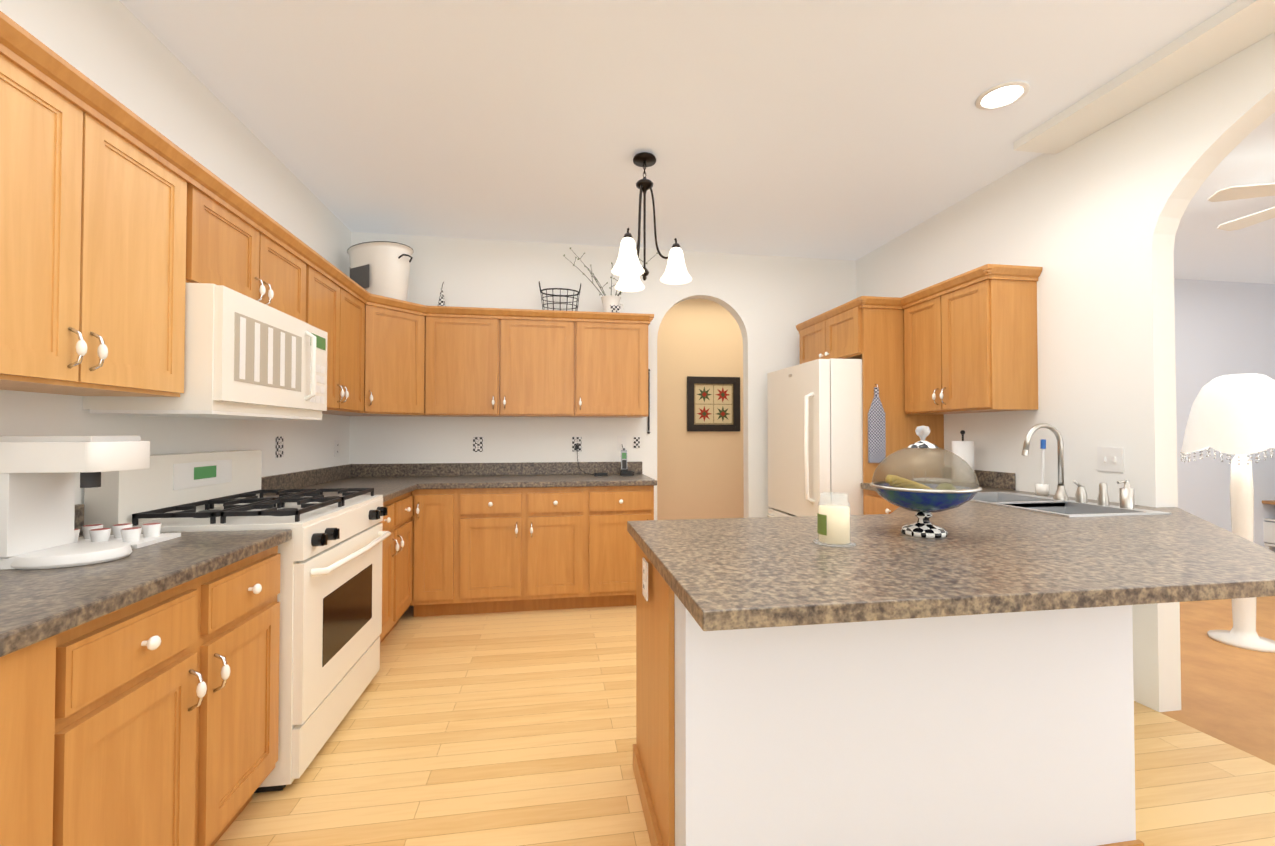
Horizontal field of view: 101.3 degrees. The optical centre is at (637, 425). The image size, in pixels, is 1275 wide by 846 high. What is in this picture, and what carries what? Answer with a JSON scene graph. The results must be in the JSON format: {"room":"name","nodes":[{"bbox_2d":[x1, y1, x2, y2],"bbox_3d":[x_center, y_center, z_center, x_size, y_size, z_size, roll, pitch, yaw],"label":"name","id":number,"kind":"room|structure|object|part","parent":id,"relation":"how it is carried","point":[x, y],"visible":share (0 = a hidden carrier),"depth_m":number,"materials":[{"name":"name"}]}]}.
{"room":"kitchen","nodes":[
{"label":"kitchen","id":0,"kind":"room"},
{"bbox_2d":[0,0,350,504],"bbox_3d":[-2.045,-0.112,2.631,0.120,2.800,10.920,0,-1,-9],"label":"wall","id":1,"kind":"structure","parent":0,"point":[119,51],"depth_m":2.17,"materials":[{"name":"white paint"}]},
{"bbox_2d":[74,504,84,534],"bbox_3d":[-1.760,0.303,1.295,0.020,0.100,0.855,0,-1,-9],"label":"backsplash","id":2,"kind":"structure","parent":1,"relation":"attached to","point":[79,508],"depth_m":1.70,"materials":[{"name":"laminate"}]},
{"bbox_2d":[0,54,186,396],"bbox_3d":[-1.602,-0.482,1.359,0.348,0.760,0.814,0,-1,-9],"label":"upper cabinet","id":3,"kind":"object","parent":1,"relation":"attached to","point":[93,213],"visible":0.98,"depth_m":1.39,"materials":[{"name":"brown wood"}]},
{"bbox_2d":[186,183,305,321],"bbox_3d":[-1.735,-0.666,2.194,0.348,0.365,0.862,0,-1,-9],"label":"upper cabinet","id":4,"kind":"object","parent":1,"relation":"attached to","point":[227,248],"visible":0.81,"depth_m":2.08,"materials":[{"name":"brown wood"}]},
{"bbox_2d":[83,283,327,419],"bbox_3d":[-1.682,-0.256,2.196,0.456,0.449,0.862,0,-1,-9],"label":"microwave","id":5,"kind":"object","parent":4,"relation":"attached to","point":[247,358],"visible":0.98,"depth_m":1.92,"materials":[{"name":"white plastic"}]},
{"bbox_2d":[275,437,282,457],"bbox_3d":[-2.035,0.124,2.973,0.008,0.118,0.075,0,-1,-9],"label":"electrical outlet","id":6,"kind":"object","parent":1,"relation":"attached to","point":[279,446],"visible":1,"depth_m":2.96,"materials":[{"name":"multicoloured plastic"}]},
{"bbox_2d":[261,464,353,495],"bbox_3d":[-2.076,0.335,3.269,0.020,0.100,1.385,0,-1,-9],"label":"backsplash","id":7,"kind":"structure","parent":1,"relation":"attached to","point":[299,479],"depth_m":3.26,"materials":[{"name":"stone"}]},
{"bbox_2d":[306,264,364,412],"bbox_3d":[-1.869,-0.460,3.026,0.348,0.750,0.822,0,-1,-9],"label":"upper cabinet","id":8,"kind":"object","parent":1,"relation":"attached to","point":[335,312],"visible":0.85,"depth_m":3.05,"materials":[{"name":"brown wood"}]},
{"bbox_2d":[334,440,339,456],"bbox_3d":[-2.162,0.167,3.762,0.008,0.118,0.075,0,-1,-9],"label":"electrical outlet","id":9,"kind":"object","parent":1,"relation":"attached to","point":[337,448],"visible":1,"depth_m":3.76,"materials":[{"name":"white plastic"}]},
{"bbox_2d":[119,0,1274,283],"bbox_3d":[2.566,-1.550,3.332,9.440,0.100,11.040,0,-1,-9],"label":"ceiling","id":10,"kind":"structure","parent":0,"point":[855,130],"depth_m":2.50,"materials":[{"name":"white paint"}]},
{"bbox_2d":[611,152,691,291],"bbox_3d":[0.067,-1.155,2.930,0.461,0.704,0.474,0,-1,-9],"label":"chandelier","id":11,"kind":"object","parent":10,"relation":"hanging from","point":[628,269],"visible":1,"depth_m":2.88,"materials":[{"name":"white glass"}]},
{"bbox_2d":[975,81,1029,109],"bbox_3d":[1.672,-1.509,2.398,0.208,0.011,0.208,0,-1,-9],"label":"recessed light","id":12,"kind":"object","parent":10,"relation":"in","point":[1002,95],"visible":1,"depth_m":2.40,"materials":[{"name":"white plastic"}]},
{"bbox_2d":[1207,183,1274,230],"bbox_3d":[3.882,-1.299,2.803,1.273,0.420,1.252,0,-1,-9],"label":"ceiling fan","id":13,"kind":"object","parent":10,"relation":"hanging from","point":[1244,192],"visible":1,"depth_m":2.94,"materials":[{"name":"white"}]},
{"bbox_2d":[657,299,743,519],"bbox_3d":[2.130,-0.056,6.033,9.440,2.800,0.120,0,-1,-9],"label":"wall","id":14,"kind":"structure","parent":0,"point":[699,474],"depth_m":5.73,"materials":[{"name":"beige paint"}]},
{"bbox_2d":[687,376,739,430],"bbox_3d":[0.839,-0.231,5.748,0.600,0.600,0.036,0,-1,-9],"label":"framed picture","id":15,"kind":"object","parent":14,"relation":"attached to","point":[713,403],"visible":1,"depth_m":5.75,"materials":[{"name":"black wood"}]},
{"bbox_2d":[214,596,1274,845],"bbox_3d":[2.878,1.297,1.329,9.440,0.060,6.840,0,-1,-9],"label":"floor","id":16,"kind":"structure","parent":0,"point":[500,729],"depth_m":2.07,"materials":[{"name":"brown wood"}]},
{"bbox_2d":[0,545,279,845],"bbox_3d":[-1.436,0.829,1.283,0.658,0.876,0.963,0,-1,-9],"label":"base cabinet","id":17,"kind":"object","parent":16,"relation":"on","point":[153,720],"visible":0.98,"depth_m":1.22,"materials":[{"name":"brown wood"}]},
{"bbox_2d":[0,529,291,656],"bbox_3d":[-1.442,0.371,1.287,0.646,0.038,0.973,0,-1,-9],"label":"countertop","id":18,"kind":"structure","parent":17,"relation":"on","point":[37,605],"depth_m":1.19,"materials":[{"name":"stone"}]},
{"bbox_2d":[0,436,149,569],"bbox_3d":[-1.538,0.189,1.263,0.434,0.325,0.391,0,-1,-9],"label":"coffee maker","id":19,"kind":"object","parent":18,"relation":"on","point":[37,494],"visible":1,"depth_m":1.31,"materials":[{"name":"white plastic"}]},
{"bbox_2d":[69,523,180,548],"bbox_3d":[-1.583,0.331,1.573,0.260,0.050,0.180,0,-1,-9],"label":"tray","id":20,"kind":"object","parent":18,"relation":"on","point":[134,537],"visible":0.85,"depth_m":1.57,"materials":[{"name":"white ceramic"}]},
{"bbox_2d":[84,450,390,792],"bbox_3d":[-1.531,0.699,2.204,0.741,1.165,0.864,0,-1,-9],"label":"gas range","id":21,"kind":"object","parent":16,"relation":"on","point":[329,597],"visible":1,"depth_m":1.99,"materials":[{"name":"white metal"}]},
{"bbox_2d":[379,492,412,643],"bbox_3d":[-1.716,0.857,3.032,0.658,0.876,0.815,0,-1,-9],"label":"base cabinet","id":22,"kind":"object","parent":16,"relation":"on","point":[397,570],"visible":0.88,"depth_m":3.12,"materials":[{"name":"brown wood"}]},
{"bbox_2d":[411,489,458,616],"bbox_3d":[-1.411,0.870,3.798,0.294,0.876,0.621,0,-1,-9],"label":"base cabinet","id":23,"kind":"object","parent":16,"relation":"on","point":[435,524],"depth_m":3.50,"materials":[{"name":"brown wood"}]},
{"bbox_2d":[263,482,418,502],"bbox_3d":[-1.715,0.400,3.017,0.652,0.038,0.780,0,-1,-9],"label":"countertop","id":24,"kind":"structure","parent":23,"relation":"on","point":[388,488],"depth_m":3.22,"materials":[{"name":"laminate"}]},
{"bbox_2d":[331,474,656,488],"bbox_3d":[-1.030,0.413,3.851,2.270,0.038,0.650,0,-1,-9],"label":"countertop","id":25,"kind":"structure","parent":23,"relation":"on","point":[576,480],"depth_m":3.70,"materials":[{"name":"stone"}]},
{"bbox_2d":[620,445,633,475],"bbox_3d":[-0.092,0.277,4.218,0.100,0.246,0.210,0,-1,-9],"label":"cordless phone","id":26,"kind":"object","parent":25,"relation":"on","point":[624,471],"visible":1,"depth_m":4.17,"materials":[{"name":"black"}]},
{"bbox_2d":[459,487,586,614],"bbox_3d":[-0.836,0.871,3.890,0.870,0.876,0.621,0,-1,-9],"label":"base cabinet","id":27,"kind":"object","parent":16,"relation":"on","point":[484,550],"depth_m":3.60,"materials":[{"name":"brown wood"}]},
{"bbox_2d":[587,486,653,607],"bbox_3d":[-0.168,0.873,3.997,0.484,0.876,0.621,0,-1,-9],"label":"base cabinet","id":28,"kind":"object","parent":16,"relation":"on","point":[611,550],"depth_m":3.69,"materials":[{"name":"brown wood"}]},
{"bbox_2d":[633,543,674,845],"bbox_3d":[0.562,0.837,1.788,1.092,0.876,0.598,0,-1,-9],"label":"base cabinet","id":29,"kind":"object","parent":16,"relation":"on","point":[674,644],"depth_m":1.58,"materials":[{"name":"brown wood"}]},
{"bbox_2d":[642,558,647,600],"bbox_3d":[0.023,0.493,1.676,0.008,0.118,0.075,0,-1,-9],"label":"outlet","id":30,"kind":"object","parent":29,"relation":"attached to","point":[645,578],"visible":1,"depth_m":1.66,"materials":[{"name":"white plastic"}]},
{"bbox_3d":[0.041,0.835,1.685,0.030,0.876,0.560,0,-1,-9],"label":"kitchen peninsula end panel","id":31,"kind":"part","parent":29,"relation":"part of","materials":[{"name":"brown wood"}]},
{"bbox_2d":[627,483,1274,630],"bbox_3d":[1.180,0.388,2.306,2.509,0.038,2.296,0,-1,-9],"label":"countertop","id":32,"kind":"structure","parent":29,"relation":"on","point":[748,573],"depth_m":1.32,"materials":[{"name":"stone"}]},
{"bbox_2d":[813,492,855,547],"bbox_3d":[0.593,0.282,1.578,0.124,0.150,0.124,0,-1,-9],"label":"candle jar","id":33,"kind":"object","parent":32,"relation":"on","point":[833,524],"visible":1,"depth_m":1.54,"materials":[{"name":"clear glass"}]},
{"bbox_2d":[870,426,981,537],"bbox_3d":[0.944,0.180,1.727,0.324,0.358,0.324,0,-1,-9],"label":"fruit bowl","id":34,"kind":"object","parent":32,"relation":"on","point":[923,499],"visible":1,"depth_m":1.69,"materials":[{"name":"blue ceramic"}]},
{"bbox_2d":[912,470,951,482],"bbox_3d":[1.944,0.343,3.454,0.220,0.090,0.180,0,-1,-9],"label":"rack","id":35,"kind":"object","parent":32,"relation":"on","point":[932,480],"depth_m":3.40,"materials":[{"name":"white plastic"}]},
{"bbox_2d":[952,430,974,485],"bbox_3d":[2.043,0.208,3.280,0.150,0.354,0.150,0,-1,-9],"label":"paper towel holder","id":36,"kind":"object","parent":32,"relation":"on","point":[963,449],"visible":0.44,"depth_m":3.23,"materials":[{"name":"white paper"}]},
{"bbox_2d":[1035,439,1048,495],"bbox_3d":[2.178,0.227,2.815,0.060,0.300,0.058,0,-1,-9],"label":"holder","id":37,"kind":"object","parent":32,"relation":"on","point":[1042,489],"visible":1,"depth_m":2.81,"materials":[{"name":"white plastic"}]},
{"bbox_2d":[970,492,1170,516],"bbox_3d":[1.888,0.456,2.502,0.490,0.180,0.800,0,-1,-9],"label":"sink basin","id":38,"kind":"object","parent":32,"relation":"in","point":[1052,506],"visible":0.23,"depth_m":2.48,"materials":[{"name":"silver metal"}]},
{"bbox_2d":[1021,423,1134,508],"bbox_3d":[2.019,0.176,2.419,0.246,0.376,0.353,0,-1,-9],"label":"gooseneck faucet","id":39,"kind":"object","parent":32,"relation":"on","point":[1126,496],"visible":1,"depth_m":2.49,"materials":[{"name":"silver metal"}]},
{"bbox_2d":[767,358,862,516],"bbox_3d":[1.565,0.433,4.001,0.971,1.755,0.868,0,-1,-9],"label":"refrigerator","id":40,"kind":"object","parent":16,"relation":"on","point":[815,428],"visible":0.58,"depth_m":3.57,"materials":[{"name":"white metal"}]},
{"bbox_2d":[864,489,898,514],"bbox_3d":[1.850,0.861,3.265,0.658,0.876,0.600,0,-1,-9],"label":"base cabinet","id":41,"kind":"object","parent":16,"relation":"on","point":[875,502],"visible":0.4,"depth_m":3.38,"materials":[{"name":"brown wood"}]},
{"bbox_2d":[862,308,943,514],"bbox_3d":[1.757,0.246,4.038,0.600,2.130,0.932,0,-1,-9],"label":"panel","id":42,"kind":"object","parent":16,"relation":"on","point":[883,349],"visible":0.14,"depth_m":3.57,"materials":[{"name":"brown wood"}]},
{"bbox_2d":[868,384,885,462],"bbox_3d":[1.618,-0.014,3.532,0.120,0.533,0.032,0,-1,-9],"label":"towel","id":43,"kind":"object","parent":42,"relation":"hanging from","point":[876,437],"visible":0.96,"depth_m":3.53,"materials":[{"name":"blue fabric"}]},
{"bbox_2d":[675,594,1135,845],"bbox_3d":[0.763,0.831,1.454,1.322,0.876,0.120,0,-1,-9],"label":"wall","id":44,"kind":"structure","parent":16,"relation":"on","point":[1007,729],"depth_m":1.37,"materials":[{"name":"white paint"}]},
{"bbox_2d":[1098,839,1143,845],"bbox_3d":[0.754,1.227,1.440,1.362,0.085,0.136,0,-1,-9],"label":"baseboard","id":45,"kind":"structure","parent":44,"relation":"attached to","point":[1138,842],"depth_m":1.48,"materials":[{"name":"brown wood"}]},
{"bbox_2d":[1180,373,1274,652],"bbox_3d":[3.626,0.497,3.133,0.495,1.600,0.527,0,-1,-9],"label":"floor lamp","id":46,"kind":"object","parent":16,"relation":"on","point":[1234,414],"visible":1,"depth_m":3.08,"materials":[{"name":"white ceramic"}]},
{"bbox_2d":[1262,500,1274,550],"bbox_3d":[6.786,1.039,4.491,0.478,0.560,1.910,0,-1,-9],"label":"bench","id":47,"kind":"object","parent":16,"relation":"on","point":[1269,532],"visible":0.42,"depth_m":5.32,"materials":[{"name":"white"}]},
{"bbox_2d":[349,232,1274,551],"bbox_3d":[2.329,-0.076,4.787,9.440,2.800,0.124,0,-1,-9],"label":"wall","id":48,"kind":"structure","parent":0,"point":[769,303],"depth_m":4.46,"materials":[{"name":"white paint"}]},
{"bbox_2d":[322,304,432,416],"bbox_3d":[-1.850,-0.449,3.747,0.612,0.750,0.624,0,-1,-9],"label":"upper cabinet","id":49,"kind":"object","parent":48,"relation":"attached to","point":[394,366],"visible":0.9,"depth_m":3.62,"materials":[{"name":"brown wood"}]},
{"bbox_2d":[347,241,413,300],"bbox_3d":[-1.862,-1.041,3.779,0.528,0.435,0.443,0,-1,-9],"label":"tub","id":50,"kind":"object","parent":49,"relation":"on","point":[381,268],"visible":0.67,"depth_m":3.62,"materials":[{"name":"white metal"}]},
{"bbox_2d":[473,437,482,451],"bbox_3d":[-1.265,0.153,4.144,0.075,0.118,0.008,0,-1,-9],"label":"electrical outlet","id":51,"kind":"object","parent":48,"relation":"attached to","point":[477,444],"visible":1,"depth_m":4.14,"materials":[{"name":"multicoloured plastic"}]},
{"bbox_2d":[354,462,641,476],"bbox_3d":[-1.080,0.349,4.162,2.268,0.100,0.023,0,-1,-9],"label":"backsplash","id":52,"kind":"structure","parent":48,"relation":"attached to","point":[527,468],"depth_m":4.14,"materials":[{"name":"stone"}]},
{"bbox_2d":[424,316,647,417],"bbox_3d":[-0.753,-0.443,4.063,1.659,0.750,0.348,0,-1,-9],"label":"upper cabinet","id":53,"kind":"object","parent":48,"relation":"attached to","point":[481,367],"visible":0.98,"depth_m":3.93,"materials":[{"name":"brown wood"}]},
{"bbox_2d":[0,11,653,325],"bbox_3d":[-0.815,-0.847,2.639,2.305,0.070,3.153,0,-1,-9],"label":"crown molding","id":54,"kind":"structure","parent":53,"relation":"attached to","point":[28,52],"depth_m":1.76,"materials":[{"name":"brown wood"}]},
{"bbox_2d":[438,282,445,305],"bbox_3d":[-1.488,-0.956,3.969,0.090,0.271,0.088,0,-1,-9],"label":"cone","id":55,"kind":"object","parent":53,"relation":"on","point":[441,301],"visible":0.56,"depth_m":3.95,"materials":[{"name":"ceramic"}]},
{"bbox_2d":[539,281,580,310],"bbox_3d":[-0.607,-0.971,4.101,0.333,0.303,0.212,0,-1,-9],"label":"wire basket","id":56,"kind":"object","parent":53,"relation":"on","point":[560,296],"visible":0.56,"depth_m":4.05,"materials":[{"name":"grey metal"}]},
{"bbox_2d":[564,247,657,312],"bbox_3d":[-0.213,-1.107,4.176,0.758,0.580,0.164,0,-1,-9],"label":"vase","id":57,"kind":"object","parent":53,"relation":"on","point":[610,303],"visible":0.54,"depth_m":4.13,"materials":[{"name":"white ceramic"}]},
{"bbox_2d":[572,437,581,450],"bbox_3d":[-0.495,0.155,4.267,0.075,0.118,0.008,0,-1,-9],"label":"electrical outlet","id":58,"kind":"object","parent":48,"relation":"attached to","point":[576,440],"visible":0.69,"depth_m":4.26,"materials":[{"name":"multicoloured plastic"}]},
{"bbox_2d":[575,444,607,475],"bbox_3d":[-0.372,0.276,4.174,0.245,0.246,0.212,0,-1,-9],"label":"cord","id":59,"kind":"object","parent":58,"relation":"hanging from","point":[594,474],"visible":0.98,"depth_m":4.12,"materials":[{"name":"black plastic"}]},
{"bbox_2d":[634,437,639,447],"bbox_3d":[-0.006,0.146,4.347,0.050,0.090,0.005,0,-1,-9],"label":"electrical outlet","id":60,"kind":"object","parent":48,"relation":"attached to","point":[636,442],"visible":1,"depth_m":4.34,"materials":[{"name":"plastic"}]},
{"bbox_2d":[647,369,649,433],"bbox_3d":[0.094,-0.198,4.360,0.023,0.544,0.023,0,-1,-9],"label":"bar","id":61,"kind":"object","parent":48,"relation":"attached to","point":[648,432],"visible":0.9,"depth_m":4.36,"materials":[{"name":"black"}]},
{"bbox_2d":[856,32,1274,711],"bbox_3d":[2.563,-0.133,1.302,0.120,2.800,6.840,0,-1,-9],"label":"wall","id":62,"kind":"structure","parent":0,"point":[1088,224],"depth_m":2.56,"materials":[{"name":"white paint"}]},
{"bbox_2d":[799,306,861,363],"bbox_3d":[1.731,-0.649,4.049,0.652,0.340,0.890,0,-1,-9],"label":"upper cabinet","id":63,"kind":"object","parent":62,"relation":"attached to","point":[838,336],"visible":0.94,"depth_m":3.88,"materials":[{"name":"brown wood"}]},
{"bbox_2d":[796,264,1041,330],"bbox_3d":[1.799,-0.830,3.680,0.636,0.070,1.686,0,-1,-9],"label":"crown molding","id":64,"kind":"structure","parent":63,"relation":"attached to","point":[999,271],"depth_m":3.22,"materials":[{"name":"brown wood"}]},
{"bbox_2d":[904,279,1037,413],"bbox_3d":[2.013,-0.457,3.253,0.348,0.750,0.716,0,-1,-9],"label":"upper cabinet","id":65,"kind":"object","parent":62,"relation":"attached to","point":[972,348],"visible":0.98,"depth_m":2.99,"materials":[{"name":"brown wood"}]},
{"bbox_2d":[942,467,1015,489],"bbox_3d":[2.163,0.336,3.339,0.020,0.100,0.564,0,-1,-9],"label":"backsplash","id":66,"kind":"structure","parent":62,"relation":"attached to","point":[999,480],"depth_m":3.19,"materials":[{"name":"stone"}]},
{"bbox_2d":[1097,447,1123,472],"bbox_3d":[2.294,0.167,2.541,0.015,0.118,0.118,0,-1,-9],"label":"switch plate","id":67,"kind":"object","parent":62,"relation":"attached to","point":[1110,459],"visible":1,"depth_m":2.54,"materials":[{"name":"white plastic"}]},
{"bbox_2d":[1014,0,1274,153],"bbox_3d":[2.523,-1.526,0.367,0.258,0.044,4.940,0,-1,-9],"label":"ceiling beam","id":68,"kind":"structure","parent":62,"relation":"attached to","point":[1234,28],"depth_m":2.20,"materials":[{"name":"white paint"}]}
]}

